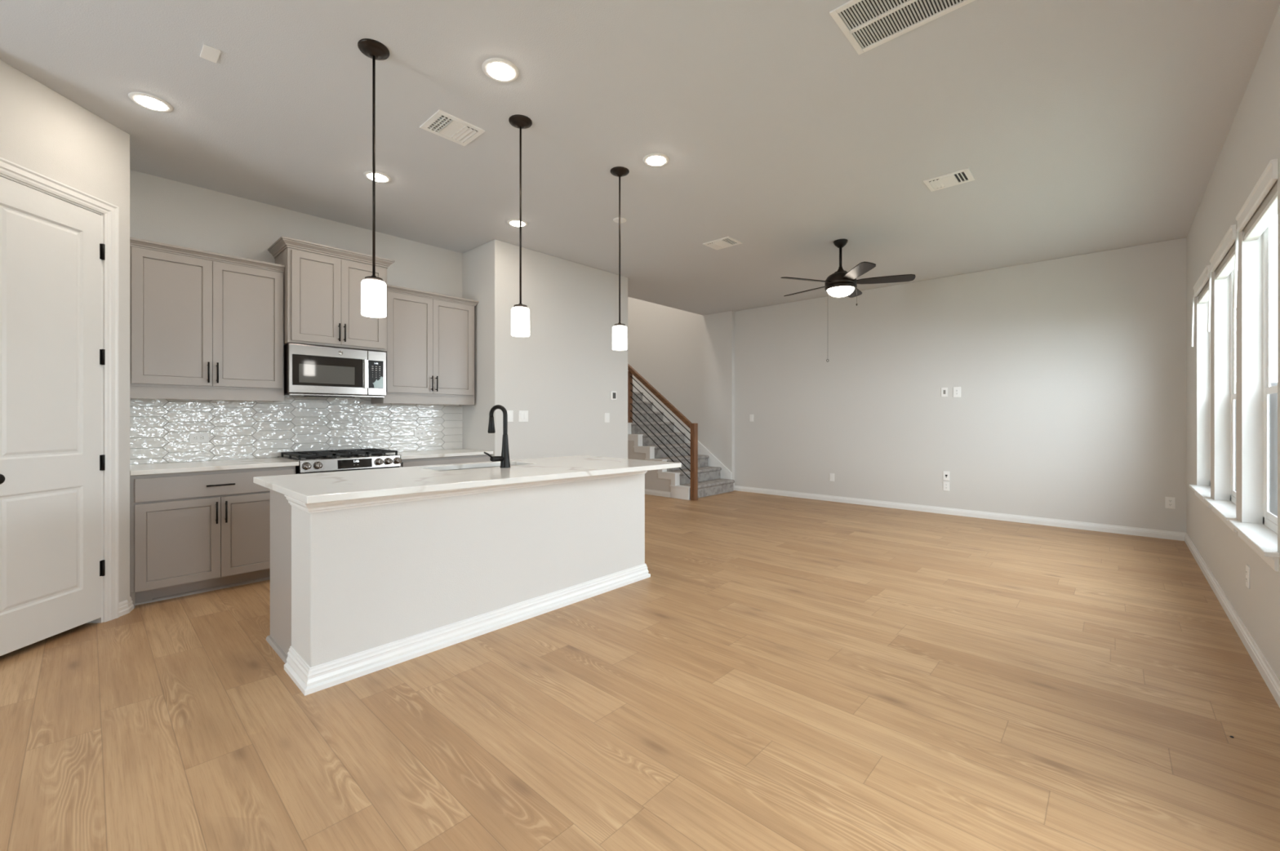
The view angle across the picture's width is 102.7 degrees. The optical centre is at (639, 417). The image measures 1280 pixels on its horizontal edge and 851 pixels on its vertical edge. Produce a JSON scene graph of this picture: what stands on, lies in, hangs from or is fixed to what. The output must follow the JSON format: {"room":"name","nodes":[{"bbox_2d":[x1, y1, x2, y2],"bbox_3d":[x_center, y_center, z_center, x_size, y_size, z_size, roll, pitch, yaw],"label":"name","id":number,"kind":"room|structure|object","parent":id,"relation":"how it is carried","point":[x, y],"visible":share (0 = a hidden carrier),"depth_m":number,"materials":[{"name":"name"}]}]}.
{"room":"open-plan kitchen","nodes":[
{"label":"open-plan kitchen","id":0,"kind":"room"},
{"bbox_2d":[0,59,129,603],"bbox_3d":[-3.297,-0.285,2.782,0.115,3.050,0.980,0,0,-2],"label":"wall","id":1,"kind":"structure","parent":0,"point":[42,131],"depth_m":2.99,"materials":[{"name":"white paint"}]},
{"bbox_2d":[0,176,105,656],"bbox_3d":[-3.224,-0.007,2.788,0.096,2.422,0.630,0,0,-2],"label":"door","id":2,"kind":"structure","parent":1,"relation":"in","point":[52,251],"depth_m":2.81,"materials":[{"name":"white paint"}]},
{"bbox_2d":[0,156,119,623],"bbox_3d":[-3.283,-0.034,2.780,0.134,2.547,0.788,0,0,-2],"label":"trim","id":3,"kind":"structure","parent":1,"relation":"attached to","point":[11,171],"depth_m":3.12,"materials":[{"name":"white paint"}]},
{"bbox_2d":[119,596,133,617],"bbox_3d":[-3.258,1.198,3.249,0.036,0.083,0.147,0,0,-17],"label":"baseboard","id":4,"kind":"structure","parent":1,"relation":"attached to","point":[125,608],"depth_m":3.23,"materials":[{"name":"white paint"}]},
{"bbox_2d":[129,169,462,451],"bbox_3d":[-3.154,-0.285,4.438,0.120,3.050,3.430,0,0,43],"label":"wall","id":5,"kind":"structure","parent":0,"point":[162,211],"depth_m":4.26,"materials":[{"name":"white paint"}]},
{"bbox_2d":[129,237,284,402],"bbox_3d":[-3.294,-0.681,3.923,0.370,1.098,0.899,0,0,43],"label":"upper cabinet","id":6,"kind":"object","parent":5,"relation":"attached to","point":[204,325],"visible":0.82,"depth_m":3.78,"materials":[{"name":"grey paint"}]},
{"bbox_2d":[129,395,462,464],"bbox_3d":[-2.843,0.052,4.676,0.012,0.580,2.620,0,0,43],"label":"backsplash","id":7,"kind":"structure","parent":5,"relation":"attached to","point":[160,429],"depth_m":4.39,"materials":[{"name":"grey tile"}]},
{"bbox_2d":[189,433,208,443],"bbox_3d":[-3.450,0.158,4.008,0.009,0.073,0.117,0,0,43],"label":"outlet","id":8,"kind":"object","parent":7,"relation":"attached to","point":[193,437],"visible":1,"depth_m":4.00,"materials":[{"name":"white plastic"}]},
{"bbox_2d":[193,435,198,439],"bbox_3d":[-3.462,0.158,3.992,0.003,0.029,0.027,0,0,43],"label":"receptacle","id":9,"kind":"object","parent":8,"relation":"attached to","point":[195,437],"depth_m":3.99,"materials":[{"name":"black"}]},
{"bbox_2d":[200,435,204,439],"bbox_3d":[-3.435,0.158,4.021,0.003,0.029,0.027,0,0,43],"label":"receptacle","id":10,"kind":"object","parent":8,"relation":"attached to","point":[202,437],"depth_m":4.02,"materials":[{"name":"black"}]},
{"bbox_2d":[413,430,425,437],"bbox_3d":[-2.269,0.163,5.283,0.009,0.073,0.117,0,0,43],"label":"outlet","id":11,"kind":"object","parent":7,"relation":"attached to","point":[417,433],"visible":1,"depth_m":5.28,"materials":[{"name":"white plastic"}]},
{"bbox_2d":[267,235,395,351],"bbox_3d":[-2.691,-1.016,4.501,0.470,0.826,0.864,0,0,43],"label":"upper cabinet","id":12,"kind":"object","parent":5,"relation":"attached to","point":[322,283],"visible":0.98,"depth_m":4.29,"materials":[{"name":"grey paint"}]},
{"bbox_2d":[284,343,386,398],"bbox_3d":[-2.694,-0.385,4.501,0.439,0.419,0.750,0,0,43],"label":"microwave","id":13,"kind":"object","parent":12,"relation":"attached to","point":[309,371],"visible":1,"depth_m":4.34,"materials":[{"name":"silver metal"}]},
{"bbox_2d":[371,284,478,405],"bbox_3d":[-2.140,-0.681,5.169,0.370,1.098,0.956,0,0,43],"label":"upper cabinet","id":14,"kind":"object","parent":5,"relation":"attached to","point":[430,352],"visible":0.89,"depth_m":5.03,"materials":[{"name":"grey paint"}]},
{"bbox_2d":[462,239,627,460],"bbox_3d":[-2.168,-0.285,7.156,3.697,3.050,1.938,0,0,43],"label":"wall","id":15,"kind":"structure","parent":0,"point":[565,374],"depth_m":5.67,"materials":[{"name":"white paint"}]},
{"bbox_2d":[506,410,513,422],"bbox_3d":[-1.346,-0.015,5.314,0.011,0.117,0.072,0,0,43],"label":"light switch","id":16,"kind":"object","parent":15,"relation":"attached to","point":[510,413],"visible":0.89,"depth_m":5.31,"materials":[{"name":"white plastic"}]},
{"bbox_2d":[518,410,528,422],"bbox_3d":[-1.234,-0.015,5.435,0.011,0.117,0.118,0,0,43],"label":"light switch","id":17,"kind":"object","parent":15,"relation":"attached to","point":[522,415],"visible":1,"depth_m":5.43,"materials":[{"name":"white plastic"}]},
{"bbox_2d":[604,413,609,422],"bbox_3d":[-0.406,0.002,6.330,0.011,0.117,0.085,0,0,43],"label":"light switch","id":18,"kind":"object","parent":15,"relation":"attached to","point":[606,415],"visible":1,"depth_m":6.33,"materials":[{"name":"white plastic"}]},
{"bbox_2d":[610,391,616,399],"bbox_3d":[-0.329,-0.276,6.406,0.022,0.110,0.094,0,0,43],"label":"thermostat","id":19,"kind":"object","parent":15,"relation":"attached to","point":[613,393],"visible":1,"depth_m":6.39,"materials":[{"name":"white plastic"}]},
{"bbox_2d":[0,490,1279,850],"bbox_3d":[-1.270,1.240,4.270,8.934,0.001,10.670,0,0,43],"label":"floor","id":20,"kind":"structure","parent":0,"point":[786,673],"depth_m":2.13,"materials":[{"name":"brown wood"}]},
{"bbox_2d":[129,466,295,608],"bbox_3d":[-3.186,0.806,3.832,0.653,0.868,0.914,0,0,43],"label":"base cabinet","id":21,"kind":"object","parent":20,"relation":"on","point":[191,533],"visible":0.75,"depth_m":3.55,"materials":[{"name":"grey paint"}]},
{"bbox_2d":[129,457,298,475],"bbox_3d":[-3.186,0.357,3.840,0.639,0.030,0.927,0,0,43],"label":"countertop","id":22,"kind":"structure","parent":21,"relation":"on","point":[213,465],"depth_m":3.72,"materials":[{"name":"white stone"}]},
{"bbox_2d":[277,448,401,474],"bbox_3d":[-2.585,0.752,4.440,0.684,0.915,0.788,0,0,43],"label":"gas range","id":23,"kind":"object","parent":20,"relation":"on","point":[335,460],"visible":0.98,"depth_m":4.27,"materials":[{"name":"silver metal"}]},
{"bbox_2d":[277,453,400,462],"bbox_3d":[-2.611,0.337,4.464,0.613,0.010,0.788,0,0,43],"label":"cooktop","id":24,"kind":"object","parent":23,"relation":"in","point":[373,456],"depth_m":4.28,"materials":[{"name":"black metal"}]},
{"bbox_2d":[399,454,491,471],"bbox_3d":[-2.029,0.806,5.081,0.653,0.868,0.914,0,0,43],"label":"base cabinet","id":25,"kind":"object","parent":20,"relation":"on","point":[482,458],"visible":0.02,"depth_m":4.86,"materials":[{"name":"grey paint"}]},
{"bbox_2d":[386,448,493,459],"bbox_3d":[-2.035,0.357,5.083,0.639,0.030,0.919,0,0,43],"label":"countertop","id":26,"kind":"structure","parent":25,"relation":"on","point":[453,452],"depth_m":4.96,"materials":[{"name":"white stone"}]},
{"bbox_2d":[266,465,650,696],"bbox_3d":[-1.016,0.806,3.419,0.844,0.867,2.319,0,0,43],"label":"kitchen island","id":27,"kind":"object","parent":20,"relation":"on","point":[359,588],"visible":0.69,"depth_m":2.76,"materials":[{"name":"white paint"}]},
{"bbox_2d":[253,455,681,504],"bbox_3d":[-0.917,0.350,3.328,1.134,0.042,2.385,0,0,43],"label":"island countertop","id":28,"kind":"structure","parent":27,"relation":"on","point":[330,486],"depth_m":2.89,"materials":[{"name":"white stone"}]},
{"bbox_2d":[484,404,510,467],"bbox_3d":[-1.000,0.123,3.434,0.231,0.420,0.186,0,0,43],"label":"faucet","id":29,"kind":"object","parent":28,"relation":"on","point":[504,459],"visible":1,"depth_m":3.41,"materials":[{"name":"black metal"}]},
{"bbox_2d":[627,378,734,500],"bbox_3d":[-0.120,-0.145,9.342,3.512,2.769,1.286,0,0,43],"label":"staircase","id":30,"kind":"structure","parent":20,"relation":"on","point":[713,477],"depth_m":8.57,"materials":[{"name":"white paint"}]},
{"bbox_2d":[644,488,671,497],"bbox_3d":[-0.678,1.198,9.006,3.130,0.083,0.015,0,0,43],"label":"baseboard","id":31,"kind":"structure","parent":30,"relation":"attached to","point":[658,493],"depth_m":8.11,"materials":[{"name":"white paint"}]},
{"bbox_2d":[627,364,697,501],"bbox_3d":[0.217,0.067,8.247,1.705,2.346,0.090,0,0,43],"label":"stair railing","id":32,"kind":"object","parent":30,"relation":"attached to","point":[693,427],"visible":0.88,"depth_m":7.99,"materials":[{"name":"brown wood"}]},
{"bbox_2d":[0,0,1279,315],"bbox_3d":[-0.100,-1.970,3.362,5.970,0.320,10.800,0,0,43],"label":"ceiling","id":33,"kind":"structure","parent":0,"point":[1079,126],"depth_m":3.08,"materials":[{"name":"white paint"}]},
{"bbox_2d":[128,92,173,112],"bbox_3d":[-2.805,-1.800,2.939,0.188,0.019,0.188,0,0,43],"label":"recessed light","id":34,"kind":"object","parent":33,"relation":"in","point":[148,101],"visible":1,"depth_m":2.92,"materials":[{"name":"white plastic"}]},
{"bbox_2d":[200,43,221,63],"bbox_3d":[-2.133,-1.806,2.542,0.126,0.007,0.066,0,0,43],"label":"ceiling plate","id":35,"kind":"object","parent":33,"relation":"attached to","point":[211,54],"visible":1,"depth_m":2.54,"materials":[{"name":"white plastic"}]},
{"bbox_2d":[357,38,389,318],"bbox_3d":[-1.307,-1.155,2.515,0.140,1.311,0.140,0,0,43],"label":"pendant light","id":36,"kind":"object","parent":33,"relation":"hanging from","point":[373,289],"visible":1,"depth_m":2.50,"materials":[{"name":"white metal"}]},
{"bbox_2d":[363,170,391,182],"bbox_3d":[-1.973,-1.800,3.850,0.188,0.019,0.188,0,0,43],"label":"recessed light","id":37,"kind":"object","parent":33,"relation":"in","point":[380,177],"visible":0.92,"depth_m":3.83,"materials":[{"name":"beige"}]},
{"bbox_2d":[419,109,484,146],"bbox_3d":[-1.172,-1.806,3.204,0.261,0.009,0.300,0,0,43],"label":"ceiling vent","id":38,"kind":"object","parent":33,"relation":"in","point":[442,124],"visible":1,"depth_m":3.19,"materials":[{"name":"white plastic"}]},
{"bbox_2d":[481,57,519,82],"bbox_3d":[-0.726,-1.800,2.669,0.188,0.019,0.188,0,0,43],"label":"recessed light","id":39,"kind":"object","parent":33,"relation":"in","point":[498,69],"visible":1,"depth_m":2.65,"materials":[{"name":"beige plastic"}]},
{"bbox_2d":[506,219,528,226],"bbox_3d":[-1.139,-1.800,4.765,0.188,0.019,0.188,0,0,43],"label":"recessed light","id":40,"kind":"object","parent":33,"relation":"in","point":[515,223],"visible":0.86,"depth_m":4.74,"materials":[{"name":"beige"}]},
{"bbox_2d":[508,114,532,337],"bbox_3d":[-0.730,-1.155,3.128,0.140,1.311,0.140,0,0,43],"label":"pendant light","id":41,"kind":"object","parent":33,"relation":"hanging from","point":[520,313],"visible":1,"depth_m":3.10,"materials":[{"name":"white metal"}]},
{"bbox_2d":[609,166,629,351],"bbox_3d":[-0.149,-1.155,3.761,0.140,1.311,0.140,0,0,43],"label":"pendant light","id":42,"kind":"object","parent":33,"relation":"hanging from","point":[619,331],"visible":1,"depth_m":3.73,"materials":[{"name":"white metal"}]},
{"bbox_2d":[613,217,626,222],"bbox_3d":[-0.183,-1.805,4.689,0.124,0.010,0.124,0,0,43],"label":"ceiling plate","id":43,"kind":"object","parent":33,"relation":"attached to","point":[615,220],"visible":0.73,"depth_m":4.67,"materials":[{"name":"white plastic"}]},
{"bbox_2d":[642,153,669,167],"bbox_3d":[0.114,-1.800,3.599,0.188,0.019,0.188,0,0,43],"label":"recessed light","id":44,"kind":"object","parent":33,"relation":"in","point":[655,160],"visible":1,"depth_m":3.58,"materials":[{"name":"beige"}]},
{"bbox_2d":[702,235,742,249],"bbox_3d":[0.855,-1.804,5.308,0.318,0.011,0.258,0,0,43],"label":"ceiling vent","id":45,"kind":"object","parent":33,"relation":"in","point":[727,242],"visible":1,"depth_m":5.29,"materials":[{"name":"white plastic"}]},
{"bbox_2d":[780,239,915,362],"bbox_3d":[2.066,-1.189,5.294,1.310,1.242,1.296,0,0,43],"label":"ceiling fan","id":46,"kind":"object","parent":33,"relation":"hanging from","point":[842,283],"visible":1,"depth_m":5.14,"materials":[{"name":"black metal"}]},
{"bbox_2d":[829,0,975,54],"bbox_3d":[1.300,-1.806,2.106,0.912,0.008,0.359,0,0,43],"label":"ceiling vent","id":47,"kind":"object","parent":33,"relation":"in","point":[867,24],"visible":1,"depth_m":2.31,"materials":[{"name":"white plastic"}]},
{"bbox_2d":[923,168,974,191],"bbox_3d":[2.351,-1.804,3.897,0.296,0.011,0.240,0,0,43],"label":"ceiling vent","id":48,"kind":"object","parent":33,"relation":"in","point":[965,175],"visible":1,"depth_m":3.89,"materials":[{"name":"white plastic"}]},
{"bbox_2d":[627,297,734,490],"bbox_3d":[0.365,-1.710,9.997,3.555,5.900,0.330,0,0,43],"label":"wall","id":49,"kind":"structure","parent":0,"point":[688,357],"depth_m":9.24,"materials":[{"name":"white paint"}]},
{"bbox_2d":[734,237,1186,533],"bbox_3d":[3.669,-0.285,6.994,5.372,3.050,0.250,0,0,43],"label":"wall","id":50,"kind":"structure","parent":0,"point":[1070,372],"depth_m":6.25,"materials":[{"name":"white paint"}]},
{"bbox_2d":[750,414,753,422],"bbox_3d":[1.853,0.007,8.497,0.072,0.117,0.011,0,0,43],"label":"light switch","id":51,"kind":"object","parent":50,"relation":"attached to","point":[751,415],"visible":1,"depth_m":8.49,"materials":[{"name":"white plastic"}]},
{"bbox_2d":[829,473,834,481],"bbox_3d":[2.843,0.885,7.583,0.072,0.117,0.008,0,0,43],"label":"plate","id":52,"kind":"object","parent":50,"relation":"attached to","point":[831,475],"visible":1,"depth_m":7.58,"materials":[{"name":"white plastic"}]},
{"bbox_2d":[941,387,947,396],"bbox_3d":[3.917,-0.328,6.589,0.072,0.117,0.007,0,0,43],"label":"plate","id":53,"kind":"object","parent":50,"relation":"attached to","point":[944,390],"visible":1,"depth_m":6.59,"materials":[{"name":"white plastic"}]},
{"bbox_2d":[942,481,949,491],"bbox_3d":[3.932,0.883,6.574,0.072,0.117,0.009,0,0,43],"label":"outlet","id":54,"kind":"object","parent":50,"relation":"attached to","point":[945,485],"visible":1,"depth_m":6.57,"materials":[{"name":"white plastic"}]},
{"bbox_2d":[942,471,949,480],"bbox_3d":[3.933,0.747,6.575,0.072,0.117,0.007,0,0,43],"label":"plate","id":55,"kind":"object","parent":50,"relation":"attached to","point":[945,474],"visible":1,"depth_m":6.58,"materials":[{"name":"white plastic"}]},
{"bbox_2d":[953,386,960,397],"bbox_3d":[4.019,-0.323,6.494,0.085,0.130,0.009,0,0,43],"label":"outlet","id":56,"kind":"object","parent":50,"relation":"attached to","point":[957,390],"visible":1,"depth_m":6.49,"materials":[{"name":"white plastic"}]},
{"bbox_2d":[733,485,1279,707],"bbox_3d":[1.773,1.198,5.015,5.279,0.083,5.230,0,0,43],"label":"baseboard","id":57,"kind":"structure","parent":50,"relation":"attached to","point":[1271,680],"depth_m":5.51,"materials":[{"name":"white paint"}]},
{"bbox_2d":[1164,497,1175,509],"bbox_3d":[5.400,0.869,5.216,0.072,0.117,0.009,0,0,43],"label":"outlet","id":58,"kind":"object","parent":50,"relation":"attached to","point":[1170,502],"visible":1,"depth_m":5.21,"materials":[{"name":"white plastic"}]},
{"bbox_2d":[1186,5,1279,680],"bbox_3d":[2.023,-0.285,1.330,0.094,3.050,10.700,0,0,43],"label":"wall","id":59,"kind":"structure","parent":0,"point":[1252,140],"depth_m":2.99,"materials":[{"name":"white paint"}]},
{"bbox_2d":[1188,484,1211,499],"bbox_3d":[4.606,0.606,4.164,0.125,0.022,0.973,0,0,43],"label":"trim","id":60,"kind":"structure","parent":59,"relation":"attached to","point":[1203,491],"depth_m":4.16,"materials":[{"name":"white paint"}]},
{"bbox_2d":[1191,264,1210,346],"bbox_3d":[4.601,-0.885,4.168,0.096,0.527,0.907,0,0,43],"label":"window blind","id":61,"kind":"object","parent":59,"relation":"attached to","point":[1201,288],"visible":0.66,"depth_m":4.25,"materials":[{"name":"white"}]},
{"bbox_2d":[1194,492,1211,508],"bbox_3d":[4.587,0.649,4.182,0.017,0.064,0.923,0,0,43],"label":"trim","id":62,"kind":"structure","parent":59,"relation":"attached to","point":[1196,495],"depth_m":4.12,"materials":[{"name":"white paint"}]},
{"bbox_2d":[1196,295,1209,486],"bbox_3d":[4.919,-0.275,4.473,0.076,1.740,0.004,0,0,43],"label":"window","id":63,"kind":"structure","parent":59,"relation":"attached to","point":[1202,335],"depth_m":4.47,"materials":[{"name":"white paint"}]},
{"bbox_2d":[1209,327,1210,486],"bbox_3d":[4.655,-0.275,4.119,0.017,1.740,0.883,0,0,43],"label":"window","id":64,"kind":"structure","parent":59,"relation":"in","point":[1210,327],"depth_m":4.43,"materials":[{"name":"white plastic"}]},
{"bbox_2d":[1204,498,1237,521],"bbox_3d":[3.871,0.606,3.371,0.125,0.022,0.997,0,0,43],"label":"trim","id":65,"kind":"structure","parent":59,"relation":"attached to","point":[1226,509],"depth_m":3.37,"materials":[{"name":"white paint"}]},
{"bbox_2d":[1207,224,1236,332],"bbox_3d":[3.867,-0.885,3.375,0.096,0.527,0.931,0,0,43],"label":"window blind","id":66,"kind":"object","parent":59,"relation":"attached to","point":[1223,260],"visible":0.7,"depth_m":3.42,"materials":[{"name":"white"}]},
{"bbox_2d":[1214,270,1230,501],"bbox_3d":[4.193,-0.275,3.688,0.076,1.740,0.004,0,0,43],"label":"trim","id":67,"kind":"structure","parent":59,"relation":"attached to","point":[1222,286],"depth_m":3.68,"materials":[{"name":"white paint"}]},
{"bbox_2d":[1211,507,1236,532],"bbox_3d":[3.852,0.649,3.389,0.017,0.064,0.947,0,0,43],"label":"trim","id":68,"kind":"structure","parent":59,"relation":"attached to","point":[1220,517],"depth_m":3.31,"materials":[{"name":"white paint"}]},
{"bbox_2d":[1230,268,1235,504],"bbox_3d":[3.921,-0.275,3.325,0.017,1.740,0.907,0,0,43],"label":"window","id":69,"kind":"structure","parent":59,"relation":"in","point":[1233,311],"depth_m":3.62,"materials":[{"name":"white plastic"}]},
{"bbox_2d":[1245,564,1249,589],"bbox_3d":[3.286,0.860,2.770,0.009,0.117,0.072,0,0,43],"label":"outlet","id":70,"kind":"object","parent":59,"relation":"attached to","point":[1247,568],"visible":1,"depth_m":2.76,"materials":[{"name":"white plastic"}]},
{"bbox_2d":[1241,228,1262,524],"bbox_3d":[3.453,-0.275,2.888,0.076,1.740,0.004,0,0,43],"label":"trim","id":71,"kind":"structure","parent":59,"relation":"attached to","point":[1251,251],"depth_m":2.89,"materials":[{"name":"white paint"}]},
{"bbox_2d":[1228,520,1279,558],"bbox_3d":[3.143,0.606,2.584,0.125,0.022,0.962,0,0,43],"label":"trim","id":72,"kind":"structure","parent":59,"relation":"attached to","point":[1261,537],"depth_m":2.57,"materials":[{"name":"white paint"}]},
{"bbox_2d":[1233,158,1278,308],"bbox_3d":[3.139,-0.885,2.588,0.096,0.527,0.896,0,0,43],"label":"window blind","id":73,"kind":"object","parent":59,"relation":"attached to","point":[1260,209],"visible":0.86,"depth_m":2.58,"materials":[{"name":"white"}]},
{"bbox_2d":[1238,533,1279,572],"bbox_3d":[3.124,0.649,2.601,0.017,0.064,0.912,0,0,43],"label":"trim","id":74,"kind":"structure","parent":59,"relation":"attached to","point":[1273,562],"depth_m":2.37,"materials":[{"name":"white paint"}]},
{"bbox_2d":[1262,224,1277,533],"bbox_3d":[3.192,-0.275,2.538,0.017,1.740,0.872,0,0,43],"label":"window","id":75,"kind":"structure","parent":59,"relation":"in","point":[1269,520],"depth_m":2.82,"materials":[{"name":"white plastic"}]},
{"label":"outside","id":76,"kind":"structure","parent":0,"visible":0},
{"bbox_3d":[8.160,1.640,-2.103,13.166,0.200,32.000,0,0,43],"label":"lawn","id":77,"kind":"structure","parent":76,"visible":0},
{"bbox_2d":[1269,382,1277,516],"bbox_3d":[10.228,0.530,5.536,5.992,2.020,0.080,0,0,43],"label":"fence","id":78,"kind":"object","parent":77,"relation":"on","point":[1273,397],"visible":0.03,"depth_m":6.97,"materials":[{"name":"grey"}]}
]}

